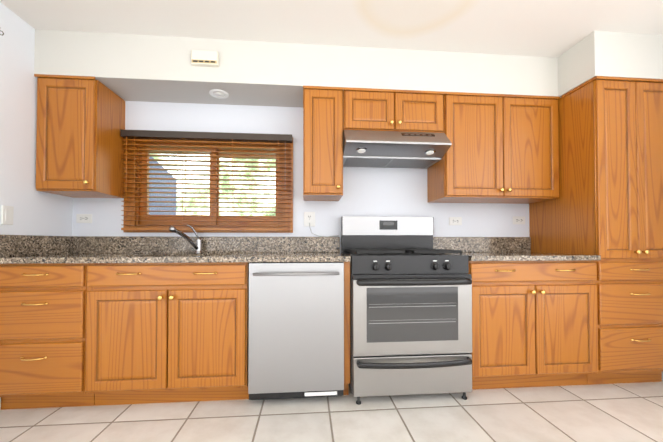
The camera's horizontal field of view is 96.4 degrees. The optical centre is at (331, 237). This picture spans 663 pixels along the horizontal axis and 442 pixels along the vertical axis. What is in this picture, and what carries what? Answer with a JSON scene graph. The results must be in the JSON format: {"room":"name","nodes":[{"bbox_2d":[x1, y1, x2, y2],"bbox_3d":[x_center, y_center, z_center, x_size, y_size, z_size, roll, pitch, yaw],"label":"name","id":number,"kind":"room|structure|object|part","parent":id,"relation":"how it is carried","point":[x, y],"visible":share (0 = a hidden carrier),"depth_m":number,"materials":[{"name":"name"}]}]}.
{"room":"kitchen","nodes":[
{"label":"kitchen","id":0,"kind":"room"},
{"bbox_2d":[0,2,72,235],"bbox_3d":[-1.947,-0.208,0.473,0.140,2.440,3.700,0,-1,-5],"label":"wall","id":1,"kind":"structure","parent":0,"point":[38,213],"depth_m":1.91,"materials":[{"name":"white paint"}]},
{"bbox_2d":[1,205,13,224],"bbox_3d":[-1.982,-0.134,1.816,0.009,0.115,0.070,0,-1,-5],"label":"light switch","id":2,"kind":"object","parent":1,"relation":"attached to","point":[6,215],"visible":1,"depth_m":1.81,"materials":[{"name":"white plastic"}]},
{"bbox_2d":[34,74,662,98],"bbox_3d":[0.203,-1.087,2.031,4.394,0.018,0.297,0,-1,-5],"label":"crown molding","id":3,"kind":"structure","parent":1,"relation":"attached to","point":[418,91],"depth_m":2.17,"materials":[{"name":"brown wood"}]},
{"bbox_2d":[72,101,529,252],"bbox_3d":[0.158,-0.173,2.572,4.680,2.440,0.140,0,-1,-5],"label":"wall","id":4,"kind":"structure","parent":0,"point":[383,192],"depth_m":2.48,"materials":[{"name":"white paint"}]},
{"bbox_2d":[36,77,124,197],"bbox_3d":[-1.820,-0.700,2.160,0.380,0.776,0.372,0,-1,-5],"label":"upper cabinet","id":5,"kind":"object","parent":4,"relation":"attached to","point":[80,141],"visible":1,"depth_m":2.02,"materials":[{"name":"brown wood"}]},
{"bbox_2d":[76,214,91,222],"bbox_3d":[-1.941,-0.145,2.325,0.115,0.070,0.008,0,-1,-5],"label":"electrical outlet","id":6,"kind":"object","parent":4,"relation":"attached to","point":[83,218],"visible":1,"depth_m":2.32,"materials":[{"name":"white plastic"}]},
{"bbox_2d":[123,137,292,232],"bbox_3d":[-0.985,-0.430,2.473,1.325,0.790,0.156,0,-1,-5],"label":"window","id":7,"kind":"structure","parent":4,"relation":"in","point":[210,204],"depth_m":2.43,"materials":[{"name":"brown wood"}]},
{"bbox_2d":[120,129,291,230],"bbox_3d":[-0.975,-0.441,2.357,1.315,0.776,0.070,0,-1,-5],"label":"window blinds","id":8,"kind":"object","parent":7,"relation":"attached to","point":[200,136],"visible":0.98,"depth_m":2.35,"materials":[{"name":"brown wood"}]},
{"bbox_2d":[304,212,338,236],"bbox_3d":[-0.086,-0.105,2.464,0.288,0.212,0.033,0,-1,-5],"label":"electrical outlet","id":9,"kind":"object","parent":4,"relation":"attached to","point":[309,219],"visible":1,"depth_m":2.47,"materials":[{"name":"white plastic"}]},
{"bbox_2d":[303,88,342,200],"bbox_3d":[-0.071,-0.696,2.303,0.292,0.780,0.372,0,-1,-5],"label":"upper cabinet","id":10,"kind":"object","parent":4,"relation":"attached to","point":[322,144],"visible":1,"depth_m":2.16,"materials":[{"name":"brown wood"}]},
{"bbox_2d":[343,90,443,132],"bbox_3d":[0.459,-0.936,2.351,0.764,0.298,0.372,0,-1,-5],"label":"upper cabinet","id":11,"kind":"object","parent":4,"relation":"attached to","point":[390,111],"visible":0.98,"depth_m":2.20,"materials":[{"name":"brown wood"}]},
{"bbox_2d":[343,130,451,168],"bbox_3d":[0.462,-0.687,2.310,0.762,0.193,0.445,0,-1,-5],"label":"range hood","id":12,"kind":"object","parent":11,"relation":"attached to","point":[389,149],"visible":0.98,"depth_m":2.17,"materials":[{"name":"silver metal"}]},
{"bbox_2d":[449,217,461,224],"bbox_3d":[1.076,-0.138,2.572,0.115,0.070,0.008,0,-1,-5],"label":"electrical outlet","id":13,"kind":"object","parent":4,"relation":"attached to","point":[455,220],"visible":1,"depth_m":2.57,"materials":[{"name":"white plastic"}]},
{"bbox_2d":[427,94,558,203],"bbox_3d":[1.304,-0.692,2.416,0.924,0.784,0.372,0,-1,-5],"label":"upper cabinet","id":14,"kind":"object","parent":4,"relation":"attached to","point":[503,150],"visible":0.98,"depth_m":2.27,"materials":[{"name":"brown wood"}]},
{"bbox_2d":[513,216,524,223],"bbox_3d":[1.659,-0.147,2.620,0.115,0.070,0.008,0,-1,-5],"label":"electrical outlet","id":15,"kind":"object","parent":4,"relation":"attached to","point":[518,220],"visible":1,"depth_m":2.62,"materials":[{"name":"white plastic"}]},
{"bbox_2d":[0,381,662,441],"bbox_3d":[0.309,1.041,0.708,4.800,0.050,3.840,0,-1,-5],"label":"floor","id":16,"kind":"structure","parent":0,"point":[625,412],"depth_m":1.68,"materials":[{"name":"tile"}]},
{"bbox_2d":[0,263,94,409],"bbox_3d":[-1.735,0.598,2.001,0.525,0.880,0.659,0,-1,-5],"label":"base cabinet","id":17,"kind":"object","parent":16,"relation":"on","point":[42,335],"visible":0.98,"depth_m":1.72,"materials":[{"name":"brown wood"}]},
{"bbox_2d":[85,262,249,405],"bbox_3d":[-1.006,0.599,2.061,0.931,0.880,0.659,0,-1,-5],"label":"base cabinet","id":18,"kind":"object","parent":16,"relation":"on","point":[165,332],"visible":0.9,"depth_m":1.78,"materials":[{"name":"brown wood"}]},
{"bbox_2d":[0,225,600,263],"bbox_3d":[-0.110,0.128,2.150,3.791,0.451,0.643,0,-1,-5],"label":"countertop","id":19,"kind":"structure","parent":18,"relation":"on","point":[34,249],"depth_m":2.30,"materials":[{"name":"stone"}]},
{"bbox_2d":[169,225,202,253],"bbox_3d":[-1.085,0.015,2.226,0.171,0.223,0.247,0,-1,-5],"label":"faucet","id":20,"kind":"object","parent":19,"relation":"on","point":[198,245],"depth_m":2.28,"materials":[{"name":"silver metal"}]},
{"bbox_2d":[248,262,343,399],"bbox_3d":[-0.235,0.598,2.094,0.580,0.876,0.663,0,-1,-5],"label":"dishwasher","id":21,"kind":"object","parent":16,"relation":"on","point":[296,329],"visible":0.96,"depth_m":1.82,"materials":[{"name":"grey metal"}]},
{"bbox_3d":[-0.210,0.222,1.797,0.514,0.018,0.054,0,-1,-5],"label":"handle","id":22,"kind":"part","parent":21,"relation":"part of","materials":[{"name":"silver metal"}]},
{"bbox_2d":[343,262,349,394],"bbox_3d":[0.074,0.601,2.178,0.038,0.880,0.603,0,-1,-5],"label":"filler panel","id":23,"kind":"object","parent":16,"relation":"on","point":[346,327],"visible":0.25,"depth_m":1.88,"materials":[{"name":"brown wood"}]},
{"bbox_2d":[341,216,471,404],"bbox_3d":[0.490,0.434,2.134,0.768,1.212,0.718,0,-1,-5],"label":"stove","id":24,"kind":"object","parent":16,"relation":"on","point":[410,310],"visible":0.98,"depth_m":1.86,"materials":[{"name":"grey metal"}]},
{"bbox_3d":[0.511,0.862,1.869,0.760,0.238,0.048,0,-1,-5],"label":"drawer","id":25,"kind":"part","parent":24,"relation":"part of","materials":[{"name":"silver metal"}]},
{"bbox_3d":[0.511,0.485,1.874,0.760,0.496,0.051,0,-1,-5],"label":"door","id":26,"kind":"part","parent":24,"relation":"part of","materials":[{"name":"silver metal"}]},
{"bbox_3d":[0.516,0.525,1.814,0.723,0.531,0.078,0,-1,-5],"label":"handle","id":27,"kind":"part","parent":24,"relation":"part of","materials":[{"name":"black metal"}]},
{"bbox_2d":[468,260,597,389],"bbox_3d":[1.329,0.602,2.253,0.905,0.880,0.659,0,-1,-5],"label":"base cabinet","id":28,"kind":"object","parent":16,"relation":"on","point":[534,323],"visible":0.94,"depth_m":1.97,"materials":[{"name":"brown wood"}]},
{"bbox_2d":[529,79,662,384],"bbox_3d":[2.080,-0.021,2.325,0.600,2.128,0.659,0,-1,-5],"label":"pantry cabinet","id":29,"kind":"object","parent":16,"relation":"on","point":[607,205],"visible":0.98,"depth_m":2.04,"materials":[{"name":"brown wood"}]},
{"bbox_2d":[0,0,662,57],"bbox_3d":[0.309,-1.448,0.749,4.800,0.050,3.840,0,-1,-5],"label":"ceiling","id":30,"kind":"structure","parent":0,"point":[548,28],"depth_m":1.92,"materials":[{"name":"paint"}]},
{"bbox_2d":[34,29,662,106],"bbox_3d":[0.190,-1.245,2.201,4.400,0.308,0.640,0,-1,-5],"label":"soffit","id":31,"kind":"structure","parent":30,"relation":"attached to","point":[133,67],"depth_m":2.13,"materials":[{"name":"white paint"}]},
{"bbox_2d":[191,50,218,66],"bbox_3d":[-0.883,-1.248,2.070,0.180,0.097,0.036,0,-1,-5],"label":"box","id":32,"kind":"object","parent":31,"relation":"attached to","point":[202,58],"visible":1,"depth_m":2.05,"materials":[{"name":"beige plastic"}]},
{"bbox_2d":[209,89,228,98],"bbox_3d":[-0.856,-1.086,2.255,0.140,0.009,0.140,0,-1,-5],"label":"recessed light","id":33,"kind":"object","parent":31,"relation":"attached to","point":[219,93],"visible":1,"depth_m":2.24,"materials":[{"name":"white"}]},
{"label":"outside","id":34,"kind":"structure","parent":0,"visible":0},
{"bbox_2d":[149,154,275,215],"bbox_3d":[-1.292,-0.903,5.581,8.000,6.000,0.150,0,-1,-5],"label":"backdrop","id":35,"kind":"structure","parent":34,"point":[208,191],"depth_m":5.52,"materials":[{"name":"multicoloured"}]}
]}

